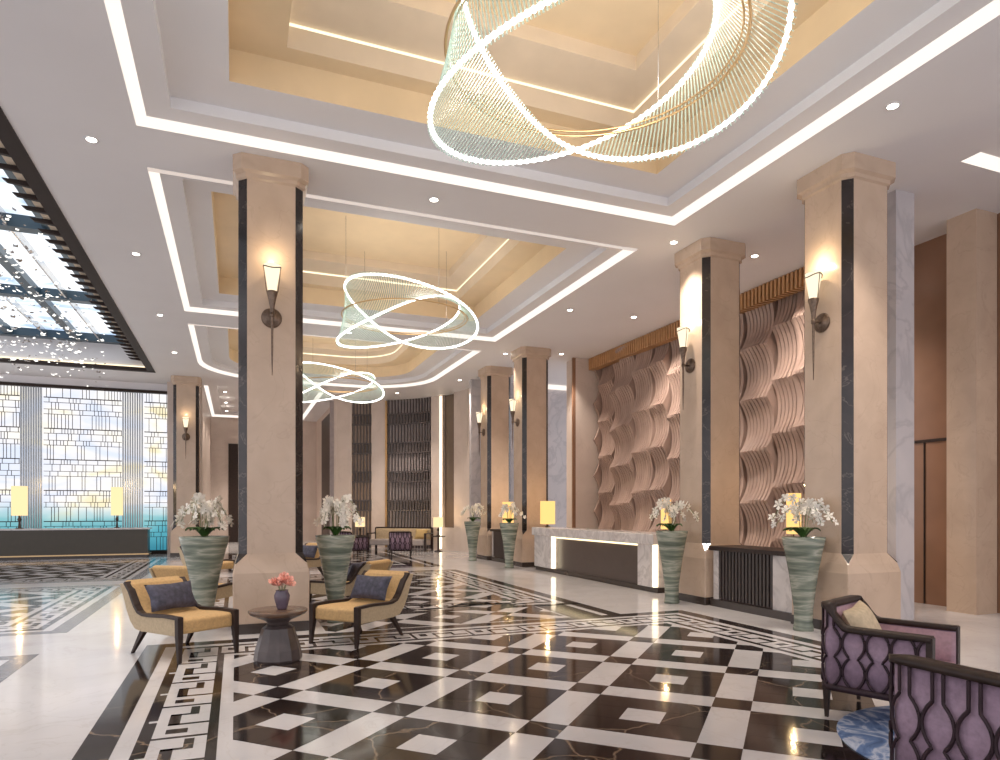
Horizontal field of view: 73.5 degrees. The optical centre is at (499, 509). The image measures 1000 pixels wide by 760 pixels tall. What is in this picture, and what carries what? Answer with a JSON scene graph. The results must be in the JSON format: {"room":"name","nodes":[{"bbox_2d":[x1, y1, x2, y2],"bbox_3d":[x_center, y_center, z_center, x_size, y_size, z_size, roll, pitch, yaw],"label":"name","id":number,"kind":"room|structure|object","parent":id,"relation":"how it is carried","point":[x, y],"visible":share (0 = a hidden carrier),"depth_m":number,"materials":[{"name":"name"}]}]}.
{"room":"hotel lobby","nodes":[
{"label":"hotel lobby","id":0,"kind":"room"},
{"bbox_2d":[0,374,166,390],"bbox_3d":[-15.953,-4.460,23.165,8.300,0.280,0.200,0,0,-22],"label":"wall","id":1,"kind":"structure","parent":0,"point":[5,378],"depth_m":23.55,"materials":[{"name":"paint"}]},
{"bbox_2d":[0,381,166,553],"bbox_3d":[-15.929,-1.370,23.104,8.300,5.940,0.230,0,0,-22],"label":"window","id":2,"kind":"structure","parent":1,"relation":"in","point":[68,444],"depth_m":23.69,"materials":[{"name":"glass"}]},
{"bbox_2d":[202,385,210,535],"bbox_3d":[-12.747,-1.500,28.942,0.200,6.200,9.200,0,0,-22],"label":"wall","id":3,"kind":"structure","parent":0,"point":[206,417],"depth_m":28.08,"materials":[{"name":"paint"}]},
{"bbox_2d":[211,417,315,540],"bbox_3d":[-11.978,-1.500,34.082,5.300,6.200,0.200,0,0,-22],"label":"wall","id":4,"kind":"structure","parent":0,"point":[224,431],"depth_m":33.40,"materials":[{"name":"paint"}]},
{"bbox_2d":[228,444,237,541],"bbox_3d":[-13.022,-0.850,33.525,1.050,4.900,0.070,0,0,-22],"label":"door","id":5,"kind":"structure","parent":4,"relation":"in","point":[232,448],"depth_m":33.39,"materials":[{"name":"brown wood"}]},
{"bbox_2d":[316,400,336,534],"bbox_3d":[-9.769,-1.500,35.704,0.200,6.200,16.400,0,0,-22],"label":"wall","id":6,"kind":"structure","parent":0,"point":[319,422],"depth_m":33.64,"materials":[{"name":"paint"}]},
{"bbox_2d":[322,413,329,534],"bbox_3d":[-7.828,-1.350,30.450,0.040,5.900,4.400,0,0,-22],"label":"wall panel","id":7,"kind":"object","parent":6,"relation":"attached to","point":[326,421],"visible":0.5,"depth_m":30.71,"materials":[{"name":"beige paint"}]},
{"bbox_2d":[330,401,333,534],"bbox_3d":[-4.174,-1.500,27.874,6.211,6.200,1.074,0,0,18],"label":"trim","id":8,"kind":"structure","parent":0,"point":[331,402],"depth_m":28.33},
{"bbox_2d":[334,400,352,534],"bbox_3d":[-6.596,-1.500,28.183,0.759,6.200,0.213,0,0,-8],"label":"wall","id":9,"kind":"structure","parent":0,"point":[344,408],"depth_m":28.10,"materials":[{"name":"paint"}]},
{"bbox_2d":[352,401,370,547],"bbox_3d":[-5.809,-1.495,28.183,0.808,6.190,0.115,0,0,0],"label":"slatted screen","id":10,"kind":"object","parent":9,"relation":"attached to","point":[361,414],"visible":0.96,"depth_m":28.18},
{"bbox_2d":[371,400,387,547],"bbox_3d":[-5.066,-1.500,28.179,0.653,6.200,0.209,0,0,8],"label":"wall","id":11,"kind":"structure","parent":0,"point":[377,408],"depth_m":28.09,"materials":[{"name":"paint"}]},
{"bbox_2d":[385,401,386,546],"bbox_3d":[-4.764,-1.500,27.999,0.080,6.100,0.040,0,0,-22],"label":"trim","id":12,"kind":"structure","parent":11,"relation":"attached to","point":[385,401],"depth_m":27.98,"materials":[{"name":"gold metal"}]},
{"bbox_2d":[387,397,430,548],"bbox_3d":[-3.738,-1.495,27.702,2.133,6.190,0.205,0,0,23],"label":"decorative wall panel","id":13,"kind":"object","parent":11,"relation":"attached to","point":[409,421],"visible":0.98,"depth_m":27.78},
{"bbox_2d":[454,388,468,551],"bbox_3d":[-0.961,-1.500,24.581,0.548,6.200,3.838,0,0,-18],"label":"wall","id":14,"kind":"structure","parent":0,"point":[461,398],"depth_m":25.82,"materials":[{"name":"paint"}]},
{"bbox_2d":[443,527,453,550],"bbox_3d":[-1.959,1.150,26.599,0.212,0.900,0.768,0,0,-44],"label":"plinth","id":15,"kind":"structure","parent":14,"relation":"attached to","point":[448,540],"depth_m":26.55,"materials":[{"name":"stone"}]},
{"bbox_2d":[445,394,453,527],"bbox_3d":[-1.957,-1.940,26.599,0.010,5.280,0.688,0,0,-44],"label":"wall panel","id":16,"kind":"object","parent":15,"relation":"on","point":[449,399],"visible":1,"depth_m":26.66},
{"bbox_2d":[0,0,999,421],"bbox_3d":[-6.768,-5.149,19.905,30.000,1.102,50.000,0,0,-22],"label":"ceiling","id":17,"kind":"structure","parent":0,"point":[169,91],"depth_m":8.80,"materials":[{"name":"paint"}]},
{"bbox_2d":[0,107,155,372],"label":"skylight","id":18,"kind":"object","parent":17,"relation":"attached to","point":[35,206],"depth_m":16.47,"materials":[{"name":"glass"}]},
{"bbox_2d":[0,215,10,224],"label":"chandelier","id":19,"kind":"object","parent":18,"relation":"hanging from","point":[1,217],"depth_m":11.01,"materials":[{"name":"metal"}]},
{"bbox_2d":[0,296,19,318],"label":"chandelier","id":20,"kind":"object","parent":18,"relation":"hanging from","point":[4,299],"depth_m":13.57,"materials":[{"name":"metal"}]},
{"bbox_2d":[0,314,20,330],"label":"chandelier","id":21,"kind":"object","parent":18,"relation":"hanging from","point":[13,328],"depth_m":14.58,"materials":[{"name":"glass"}]},
{"bbox_2d":[0,237,21,265],"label":"chandelier","id":22,"kind":"object","parent":18,"relation":"hanging from","point":[19,260],"depth_m":11.38,"materials":[{"name":"metal"}]},
{"bbox_2d":[0,336,37,350],"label":"chandelier","id":23,"kind":"object","parent":18,"relation":"hanging from","point":[36,342],"depth_m":15.49,"materials":[{"name":"metal"}]},
{"bbox_2d":[10,355,37,364],"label":"chandelier","id":24,"kind":"object","parent":18,"relation":"hanging from","point":[29,355],"depth_m":16.65,"materials":[{"name":"glass"}]},
{"bbox_2d":[11,267,41,300],"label":"chandelier","id":25,"kind":"object","parent":18,"relation":"hanging from","point":[38,295],"depth_m":13.53,"materials":[{"name":"glass"}]},
{"bbox_2d":[21,245,41,260],"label":"chandelier","id":26,"kind":"object","parent":18,"relation":"hanging from","point":[25,247],"depth_m":12.90,"materials":[{"name":"glass"}]},
{"bbox_2d":[25,307,49,328],"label":"chandelier","id":27,"kind":"object","parent":18,"relation":"hanging from","point":[43,308],"depth_m":14.02,"materials":[{"name":"glass"}]},
{"bbox_2d":[45,287,71,303],"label":"chandelier","id":28,"kind":"object","parent":18,"relation":"hanging from","point":[61,294],"depth_m":14.93,"materials":[{"name":"glass"}]},
{"bbox_2d":[52,311,71,323],"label":"chandelier","id":29,"kind":"object","parent":18,"relation":"hanging from","point":[62,314],"depth_m":16.49,"materials":[{"name":"glass"}]},
{"bbox_2d":[39,316,98,353],"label":"chandelier","id":30,"kind":"object","parent":18,"relation":"hanging from","point":[67,328],"depth_m":16.47,"materials":[{"name":"glass"}]},
{"bbox_2d":[83,136,99,143],"bbox_3d":[-5.073,-4.596,8.319,0.180,0.006,0.180,0,0,-22],"label":"recessed light","id":31,"kind":"object","parent":17,"relation":"in","point":[90,139],"visible":1,"depth_m":8.31,"materials":[{"name":"paint"}]},
{"bbox_2d":[131,252,141,255],"bbox_3d":[-6.540,-4.596,12.041,0.180,0.006,0.180,0,0,-22],"label":"recessed light","id":32,"kind":"object","parent":17,"relation":"in","point":[132,253],"visible":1,"depth_m":12.05,"materials":[{"name":"paint"}]},
{"bbox_2d":[303,340,384,403],"bbox_3d":[-5.040,-4.496,20.943,2.721,2.208,3.230,0,0,-22],"label":"ring chandelier","id":33,"kind":"object","parent":17,"relation":"hanging from","point":[355,373],"visible":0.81,"depth_m":20.94,"materials":[{"name":"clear glass"}]},
{"bbox_2d":[336,251,478,350],"bbox_3d":[-1.872,-4.496,13.614,2.721,2.208,3.230,0,0,-22],"label":"ring chandelier","id":34,"kind":"object","parent":17,"relation":"hanging from","point":[466,309],"visible":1,"depth_m":13.49,"materials":[{"name":"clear glass"}]},
{"bbox_2d":[428,197,439,202],"bbox_3d":[-0.979,-4.596,9.932,0.180,0.006,0.180,0,0,-22],"label":"recessed light","id":35,"kind":"object","parent":17,"relation":"in","point":[431,199],"visible":1,"depth_m":9.92,"materials":[{"name":"paint"}]},
{"bbox_2d":[427,0,797,165],"bbox_3d":[0.850,-4.496,5.723,2.721,2.208,3.230,0,0,-22],"label":"ring chandelier","id":36,"kind":"object","parent":17,"relation":"hanging from","point":[480,44],"visible":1,"depth_m":6.33,"materials":[{"name":"glass"}]},
{"bbox_2d":[668,240,678,244],"bbox_3d":[2.986,-4.596,11.516,0.180,0.006,0.180,0,0,-22],"label":"recessed light","id":37,"kind":"object","parent":17,"relation":"in","point":[673,242],"visible":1,"depth_m":11.51,"materials":[{"name":"paint"}]},
{"bbox_2d":[749,254,759,257],"bbox_3d":[4.612,-4.596,12.136,0.180,0.006,0.180,0,0,-22],"label":"recessed light","id":38,"kind":"object","parent":17,"relation":"in","point":[754,255],"visible":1,"depth_m":12.14,"materials":[{"name":"paint"}]},
{"bbox_2d":[884,101,901,110],"bbox_3d":[4.474,-4.596,7.631,0.180,0.006,0.180,0,0,-22],"label":"recessed light","id":39,"kind":"object","parent":17,"relation":"in","point":[892,106],"visible":1,"depth_m":7.63,"materials":[{"name":"paint"}]},
{"bbox_2d":[0,541,999,759],"bbox_3d":[-6.402,1.599,18.974,30.000,0.002,52.000,0,0,-22],"label":"floor","id":40,"kind":"structure","parent":0,"point":[490,660],"depth_m":6.33,"materials":[{"name":"white stone"}]},
{"bbox_2d":[0,527,151,560],"bbox_3d":[-15.143,1.100,21.764,6.780,1.000,0.800,0,0,-22],"label":"reception desk","id":41,"kind":"object","parent":40,"relation":"on","point":[122,542],"visible":1,"depth_m":21.86,"materials":[{"name":"wood"}]},
{"bbox_2d":[11,486,27,528],"bbox_3d":[-15.506,-0.085,21.621,0.440,1.370,0.440,0,0,-22],"label":"table lamp","id":42,"kind":"object","parent":41,"relation":"on","point":[19,494],"visible":1,"depth_m":21.46,"materials":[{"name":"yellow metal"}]},
{"bbox_2d":[111,487,122,527],"bbox_3d":[-12.938,-0.085,22.633,0.360,1.370,0.360,0,0,-22],"label":"table lamp","id":43,"kind":"object","parent":41,"relation":"on","point":[116,492],"visible":1,"depth_m":22.48,"materials":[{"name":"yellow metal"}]},
{"bbox_2d":[120,576,238,663],"bbox_3d":[-3.630,1.198,7.573,1.172,0.805,0.731,0,0,33],"label":"lounge chair","id":44,"kind":"object","parent":40,"relation":"on","point":[176,622],"visible":0.91,"depth_m":7.44,"materials":[{"name":"fabric"}]},
{"bbox_2d":[144,581,197,611],"bbox_3d":[-3.747,0.980,7.649,0.222,0.291,0.560,0,0,33],"label":"throw pillow","id":45,"kind":"object","parent":44,"relation":"on","point":[180,594],"visible":1,"depth_m":7.56,"materials":[{"name":"blue fabric"}]},
{"bbox_2d":[167,382,201,553],"bbox_3d":[-11.466,-1.500,24.395,1.150,6.200,0.200,0,0,-22],"label":"wall pier","id":46,"kind":"object","parent":40,"relation":"on","point":[169,384],"visible":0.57,"depth_m":24.13,"materials":[{"name":"paint"}]},
{"bbox_2d":[170,375,201,556],"bbox_3d":[-10.958,-1.500,23.445,0.974,6.200,0.974,0,0,-22],"label":"marble column","id":47,"kind":"structure","parent":40,"relation":"on","point":[186,389],"depth_m":23.05,"materials":[{"name":"stone"}]},
{"bbox_2d":[182,417,189,455],"bbox_3d":[-10.759,-2.450,22.940,0.260,1.421,0.276,0,0,-22],"label":"sconce","id":48,"kind":"object","parent":47,"relation":"attached to","point":[185,436],"visible":1,"depth_m":22.90,"materials":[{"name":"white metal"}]},
{"bbox_2d":[149,565,232,599],"bbox_3d":[-4.544,1.198,10.058,0.731,0.805,1.172,0,0,14],"label":"lounge chair","id":49,"kind":"object","parent":40,"relation":"on","point":[224,590],"visible":0.16,"depth_m":9.59,"materials":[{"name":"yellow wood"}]},
{"bbox_2d":[171,492,233,605],"bbox_3d":[-4.006,0.682,9.049,0.775,1.835,0.758,0,0,-22],"label":"planter","id":50,"kind":"object","parent":40,"relation":"on","point":[204,554],"visible":0.97,"depth_m":8.96,"materials":[{"name":"ceramic"}]},
{"bbox_2d":[178,546,234,568],"bbox_3d":[-6.581,1.198,15.063,1.172,0.805,0.731,0,0,33],"label":"lounge chair","id":51,"kind":"object","parent":40,"relation":"on","point":[227,563],"visible":0.17,"depth_m":14.97,"materials":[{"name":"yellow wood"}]},
{"bbox_2d":[233,152,308,634],"bbox_3d":[-3.151,-1.500,9.184,0.974,6.200,0.974,0,0,-22],"label":"marble column","id":52,"kind":"structure","parent":40,"relation":"on","point":[270,193],"depth_m":8.79,"materials":[{"name":"stone"}]},
{"bbox_2d":[261,262,281,374],"bbox_3d":[-2.952,-2.450,8.679,0.260,1.421,0.276,0,0,-22],"label":"sconce","id":53,"kind":"object","parent":52,"relation":"attached to","point":[270,317],"visible":1,"depth_m":8.63,"materials":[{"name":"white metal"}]},
{"bbox_2d":[248,605,307,663],"bbox_3d":[-2.377,1.333,7.178,0.610,0.535,0.610,0,0,-22],"label":"pedestal table","id":54,"kind":"object","parent":40,"relation":"on","point":[278,642],"visible":0.96,"depth_m":7.02,"materials":[{"name":"grey wood"}]},
{"bbox_2d":[268,571,295,609],"bbox_3d":[-2.348,0.864,7.186,0.277,0.403,0.258,0,0,-5],"label":"flower vase","id":55,"kind":"object","parent":54,"relation":"on","point":[281,596],"visible":1,"depth_m":7.16,"materials":[{"name":"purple ceramic"}]},
{"bbox_2d":[305,543,323,576],"bbox_3d":[-4.623,1.198,15.757,0.731,0.805,1.172,0,0,26],"label":"lounge chair","id":56,"kind":"object","parent":40,"relation":"on","point":[311,562],"visible":0.14,"depth_m":15.71,"materials":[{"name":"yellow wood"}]},
{"bbox_2d":[303,545,317,557],"bbox_3d":[-4.561,0.980,15.882,0.564,0.291,0.225,0,0,25],"label":"throw pillow","id":57,"kind":"object","parent":56,"relation":"on","point":[309,551],"visible":0.7,"depth_m":15.77,"materials":[{"name":"blue fabric"}]},
{"bbox_2d":[313,494,363,622],"bbox_3d":[-2.299,0.682,9.584,0.667,1.835,0.682,0,0,-40],"label":"planter","id":58,"kind":"object","parent":40,"relation":"on","point":[335,550],"visible":0.98,"depth_m":9.42,"materials":[{"name":"green ceramic"}]},
{"bbox_2d":[309,559,393,603],"bbox_3d":[-2.398,1.198,10.766,1.172,0.805,0.731,0,0,21],"label":"lounge chair","id":59,"kind":"object","parent":40,"relation":"on","point":[315,586],"visible":0.36,"depth_m":10.53,"materials":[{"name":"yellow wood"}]},
{"bbox_2d":[347,562,363,580],"bbox_3d":[-2.268,0.980,10.717,0.223,0.291,0.563,0,0,22],"label":"throw pillow","id":60,"kind":"object","parent":59,"relation":"on","point":[353,568],"visible":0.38,"depth_m":10.49,"materials":[{"name":"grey fabric"}]},
{"bbox_2d":[340,531,368,556],"bbox_3d":[-5.007,1.161,22.968,0.794,0.878,0.768,0,0,-43],"label":"armchair","id":61,"kind":"object","parent":40,"relation":"on","point":[361,543],"visible":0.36,"depth_m":22.75,"materials":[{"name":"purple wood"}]},
{"bbox_2d":[309,570,412,648],"bbox_3d":[-1.703,1.198,8.373,0.731,0.805,1.172,0,0,26],"label":"lounge chair","id":62,"kind":"object","parent":40,"relation":"on","point":[359,611],"visible":0.92,"depth_m":8.14,"materials":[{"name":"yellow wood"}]},
{"bbox_2d":[349,574,391,600],"bbox_3d":[-1.641,0.980,8.498,0.564,0.291,0.225,0,0,25],"label":"throw pillow","id":63,"kind":"object","parent":62,"relation":"on","point":[371,587],"visible":1,"depth_m":8.42,"materials":[{"name":"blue fabric"}]},
{"bbox_2d":[366,527,432,551],"bbox_3d":[-3.941,1.140,26.423,2.480,0.920,0.870,0,0,14],"label":"sofa","id":64,"kind":"object","parent":40,"relation":"on","point":[381,533],"visible":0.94,"depth_m":26.49,"materials":[{"name":"grey fabric"}]},
{"bbox_2d":[415,529,427,538],"bbox_3d":[-3.095,0.940,26.300,0.505,0.376,0.244,0,0,12],"label":"throw pillow","id":65,"kind":"object","parent":64,"relation":"on","point":[419,533],"visible":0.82,"depth_m":26.23,"materials":[{"name":"yellow fabric"}]},
{"bbox_2d":[389,531,412,556],"bbox_3d":[-3.402,1.161,22.964,0.768,0.878,0.794,0,0,-5],"label":"armchair","id":66,"kind":"object","parent":40,"relation":"on","point":[398,540],"visible":1,"depth_m":22.59,"materials":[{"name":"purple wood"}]},
{"bbox_2d":[431,536,444,551],"bbox_3d":[-2.383,1.300,25.824,0.560,0.600,0.560,0,0,-22],"label":"side table","id":67,"kind":"object","parent":40,"relation":"on","point":[437,550],"visible":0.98,"depth_m":25.80,"materials":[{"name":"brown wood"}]},
{"bbox_2d":[433,517,442,535],"bbox_3d":[-2.383,0.640,25.824,0.380,0.720,0.380,0,0,-22],"label":"table lamp","id":68,"kind":"object","parent":67,"relation":"on","point":[437,521],"visible":1,"depth_m":25.68,"materials":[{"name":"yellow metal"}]},
{"bbox_2d":[431,395,445,549],"bbox_3d":[-2.479,-1.500,27.055,0.666,6.200,0.210,0,0,39],"label":"pier","id":69,"kind":"object","parent":40,"relation":"on","point":[435,400],"visible":0.86,"depth_m":26.96,"materials":[{"name":"paint"}]},
{"bbox_2d":[440,396,440,548],"bbox_3d":[-2.375,-1.500,26.762,0.060,6.100,0.060,0,0,-22],"label":"light strip","id":70,"kind":"object","parent":69,"relation":"attached to","point":[440,396],"visible":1,"depth_m":26.73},
{"bbox_2d":[460,503,485,560],"bbox_3d":[-0.844,0.687,21.163,0.867,1.826,0.711,0,0,-21],"label":"planter","id":71,"kind":"object","parent":40,"relation":"on","point":[472,527],"visible":1,"depth_m":21.03,"materials":[{"name":"green ceramic"}]},
{"bbox_2d":[477,366,512,559],"bbox_3d":[-0.147,-1.500,21.922,0.974,6.200,0.974,0,0,-22],"label":"marble column","id":72,"kind":"structure","parent":40,"relation":"on","point":[495,380],"depth_m":21.54,"materials":[{"name":"stone"}]},
{"bbox_2d":[476,412,484,451],"bbox_3d":[-0.652,-2.450,21.723,0.276,1.421,0.260,0,0,-22],"label":"sconce","id":73,"kind":"object","parent":72,"relation":"attached to","point":[478,414],"visible":1,"depth_m":21.68,"materials":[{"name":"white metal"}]},
{"bbox_2d":[489,529,504,562],"bbox_3d":[0.299,1.100,20.626,0.700,1.000,1.680,0,0,-22],"label":"base cabinet","id":74,"kind":"object","parent":40,"relation":"on","point":[498,555],"visible":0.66,"depth_m":20.79,"materials":[{"name":"brown wood"}]},
{"bbox_2d":[502,502,513,522],"bbox_3d":[0.255,0.175,20.630,0.280,0.850,0.280,0,0,-22],"label":"table lamp","id":75,"kind":"object","parent":74,"relation":"on","point":[504,503],"visible":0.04,"depth_m":20.51,"materials":[{"name":"yellow fabric"}]},
{"bbox_2d":[498,502,525,567],"bbox_3d":[0.265,0.687,18.567,0.711,1.826,0.867,0,0,-30],"label":"planter","id":76,"kind":"object","parent":40,"relation":"on","point":[508,530],"visible":1,"depth_m":18.45,"materials":[{"name":"green ceramic"}]},
{"bbox_2d":[511,346,550,566],"bbox_3d":[0.889,-1.500,19.375,0.974,6.200,0.974,0,0,-22],"label":"marble column","id":77,"kind":"structure","parent":40,"relation":"on","point":[530,363],"depth_m":18.98,"materials":[{"name":"stone"}]},
{"bbox_2d":[509,399,519,446],"bbox_3d":[0.384,-2.450,19.176,0.276,1.421,0.260,0,0,-22],"label":"sconce","id":78,"kind":"object","parent":77,"relation":"attached to","point":[512,401],"visible":1,"depth_m":19.13,"materials":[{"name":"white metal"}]},
{"bbox_2d":[532,527,664,592],"bbox_3d":[2.232,1.030,15.572,0.730,1.140,5.660,0,0,-22],"label":"reception desk","id":79,"kind":"object","parent":40,"relation":"on","point":[631,559],"depth_m":14.81,"materials":[{"name":"white stone"}]},
{"bbox_2d":[540,501,554,526],"bbox_3d":[1.281,0.110,18.025,0.300,0.700,0.300,0,0,-22],"label":"table lamp","id":80,"kind":"object","parent":79,"relation":"on","point":[547,508],"visible":0.93,"depth_m":17.90,"materials":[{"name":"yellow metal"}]},
{"bbox_2d":[551,536,555,568],"bbox_3d":[1.357,1.075,17.001,0.070,0.810,0.120,0,0,-22],"label":"light","id":81,"kind":"object","parent":79,"relation":"attached to","point":[553,539],"depth_m":16.95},
{"bbox_2d":[532,527,657,544],"bbox_3d":[2.230,0.565,15.577,0.730,0.210,5.650,0,0,-22],"label":"countertop","id":82,"kind":"structure","parent":79,"relation":"on","point":[637,537],"depth_m":14.78,"materials":[{"name":"white stone"}]},
{"bbox_2d":[652,545,657,586],"bbox_3d":[2.979,1.075,12.857,0.090,0.810,0.060,0,0,-22],"label":"light","id":83,"kind":"object","parent":79,"relation":"attached to","point":[654,547],"depth_m":12.83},
{"bbox_2d":[661,500,670,529],"bbox_3d":[3.290,0.120,13.281,0.200,0.680,0.200,0,0,-22],"label":"table lamp","id":84,"kind":"object","parent":79,"relation":"on","point":[667,520],"visible":0.38,"depth_m":13.21,"materials":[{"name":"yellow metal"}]},
{"bbox_2d":[649,497,698,603],"bbox_3d":[2.937,0.687,11.525,0.867,1.826,0.711,0,0,-34],"label":"planter","id":85,"kind":"object","parent":40,"relation":"on","point":[671,542],"visible":1,"depth_m":11.41,"materials":[{"name":"green ceramic"}]},
{"bbox_2d":[674,237,745,604],"bbox_3d":[3.710,-1.500,11.861,0.974,6.200,0.974,0,0,-22],"label":"marble column","id":86,"kind":"structure","parent":40,"relation":"on","point":[709,267],"depth_m":11.51,"materials":[{"name":"stone"}]},
{"bbox_2d":[676,327,694,403],"bbox_3d":[3.205,-2.450,11.662,0.276,1.421,0.260,0,0,-22],"label":"sconce","id":87,"kind":"object","parent":86,"relation":"attached to","point":[682,332],"visible":1,"depth_m":11.62,"materials":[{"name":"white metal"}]},
{"bbox_2d":[709,545,791,621],"bbox_3d":[4.162,1.100,10.496,0.700,1.000,1.840,0,0,-22],"label":"base cabinet","id":88,"kind":"object","parent":40,"relation":"on","point":[755,580],"visible":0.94,"depth_m":10.38,"materials":[{"name":"brown wood"}]},
{"bbox_2d":[786,493,800,535],"bbox_3d":[4.540,0.170,10.355,0.150,0.860,0.150,0,0,-22],"label":"table lamp","id":89,"kind":"object","parent":88,"relation":"on","point":[789,517],"visible":0.29,"depth_m":10.31,"materials":[{"name":"yellow fabric"}]},
{"bbox_2d":[767,493,838,631],"bbox_3d":[4.022,0.687,8.936,0.867,1.826,0.711,0,0,34],"label":"planter","id":90,"kind":"object","parent":40,"relation":"on","point":[803,553],"visible":1,"depth_m":8.81,"materials":[{"name":"ceramic"}]},
{"bbox_2d":[791,152,900,629],"bbox_3d":[4.720,-1.500,9.174,0.974,6.200,0.974,0,0,-22],"label":"marble column","id":91,"kind":"structure","parent":40,"relation":"on","point":[844,199],"depth_m":8.81,"materials":[{"name":"stone"}]},
{"bbox_2d":[804,271,829,379],"bbox_3d":[4.215,-2.450,8.975,0.276,1.421,0.260,0,0,-22],"label":"sconce","id":92,"kind":"object","parent":91,"relation":"attached to","point":[821,323],"visible":1,"depth_m":8.94,"materials":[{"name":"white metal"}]},
{"bbox_2d":[837,706,893,759],"bbox_3d":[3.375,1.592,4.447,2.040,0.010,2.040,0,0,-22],"label":"coffee table","id":93,"kind":"object","parent":40,"relation":"on","point":[865,731],"visible":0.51,"depth_m":4.80,"materials":[{"name":"blue stone"}]},
{"bbox_2d":[821,595,959,716],"bbox_3d":[2.988,1.148,5.141,0.768,0.878,0.794,0,0,-43],"label":"armchair","id":94,"kind":"object","parent":40,"relation":"on","point":[856,659],"visible":0.72,"depth_m":5.04,"materials":[{"name":"purple fabric"}]},
{"bbox_2d":[842,600,881,629],"bbox_3d":[2.848,0.917,5.261,0.234,0.369,0.470,0,0,43],"label":"throw pillow","id":95,"kind":"object","parent":94,"relation":"on","point":[860,614],"visible":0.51,"depth_m":5.16,"materials":[{"name":"beige fabric"}]},
{"bbox_2d":[887,189,913,619],"bbox_3d":[5.737,-1.500,9.978,0.370,6.200,0.640,0,0,-22],"label":"wall","id":96,"kind":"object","parent":40,"relation":"on","point":[900,204],"visible":0.36,"depth_m":9.68,"materials":[{"name":"stone"}]},
{"bbox_2d":[888,654,999,759],"bbox_3d":[2.437,1.161,3.207,0.794,0.878,0.768,0,0,-23],"label":"armchair","id":97,"kind":"object","parent":40,"relation":"on","point":[940,710],"visible":1,"depth_m":3.14,"materials":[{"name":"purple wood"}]},
{"bbox_3d":[-5.518,1.300,26.416,0.560,0.600,0.560,0,0,-22],"label":"side table","id":98,"kind":"object","parent":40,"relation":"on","visible":0},
{"bbox_2d":[355,517,364,534],"bbox_3d":[-5.518,0.640,26.416,0.380,0.720,0.380,0,0,-22],"label":"table lamp","id":99,"kind":"object","parent":98,"relation":"on","point":[356,523],"visible":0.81,"depth_m":26.31,"materials":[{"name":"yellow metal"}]},
{"bbox_2d":[469,379,566,554],"bbox_3d":[1.436,-1.500,24.588,5.300,6.200,0.300,0,0,-22],"label":"wall","id":100,"kind":"structure","parent":0,"point":[557,394],"depth_m":24.72,"materials":[{"name":"stone"}]},
{"bbox_2d":[548,385,566,389],"bbox_3d":[2.403,-4.524,24.862,2.100,0.149,0.100,0,0,-22],"label":"light","id":101,"kind":"object","parent":100,"relation":"attached to","point":[550,387],"depth_m":24.71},
{"bbox_2d":[567,358,598,528],"bbox_3d":[2.674,-1.500,20.723,1.070,6.200,0.600,0,0,-22],"label":"wall","id":102,"kind":"structure","parent":0,"point":[587,383],"depth_m":20.42,"materials":[{"name":"paint"}]},
{"bbox_2d":[572,358,575,527],"bbox_3d":[2.230,-1.500,20.269,0.090,6.200,0.080,0,0,-22],"label":"trim","id":103,"kind":"structure","parent":102,"relation":"attached to","point":[573,359],"depth_m":20.24,"materials":[{"name":"brown paint"}]},
{"bbox_2d":[914,213,999,612],"bbox_3d":[8.054,-1.500,9.838,0.200,6.200,6.400,0,0,-22],"label":"wall","id":104,"kind":"structure","parent":0,"point":[930,257],"depth_m":11.37,"materials":[{"name":"brown paint"}]},
{"bbox_2d":[914,437,946,606],"bbox_3d":[7.213,0.200,11.602,0.069,2.800,1.500,0,0,-22],"label":"door","id":105,"kind":"structure","parent":104,"relation":"in","point":[930,455],"depth_m":11.36,"materials":[{"name":"brown paint"}]},
{"bbox_2d":[947,208,996,614],"bbox_3d":[7.400,-1.500,10.515,0.480,6.200,0.460,0,0,-22],"label":"pilaster","id":106,"kind":"structure","parent":0,"point":[971,235],"depth_m":10.35,"materials":[{"name":"beige stone"}]},
{"bbox_3d":[4.878,-1.500,16.862,0.200,6.200,9.400,0,0,-22],"label":"wall","id":107,"kind":"structure","parent":0,"visible":0},
{"bbox_2d":[589,267,803,547],"bbox_3d":[4.528,-1.494,16.501,0.716,6.188,8.484,0,0,-22],"label":"wall","id":108,"kind":"structure","parent":107,"relation":"attached to","point":[636,404],"depth_m":16.45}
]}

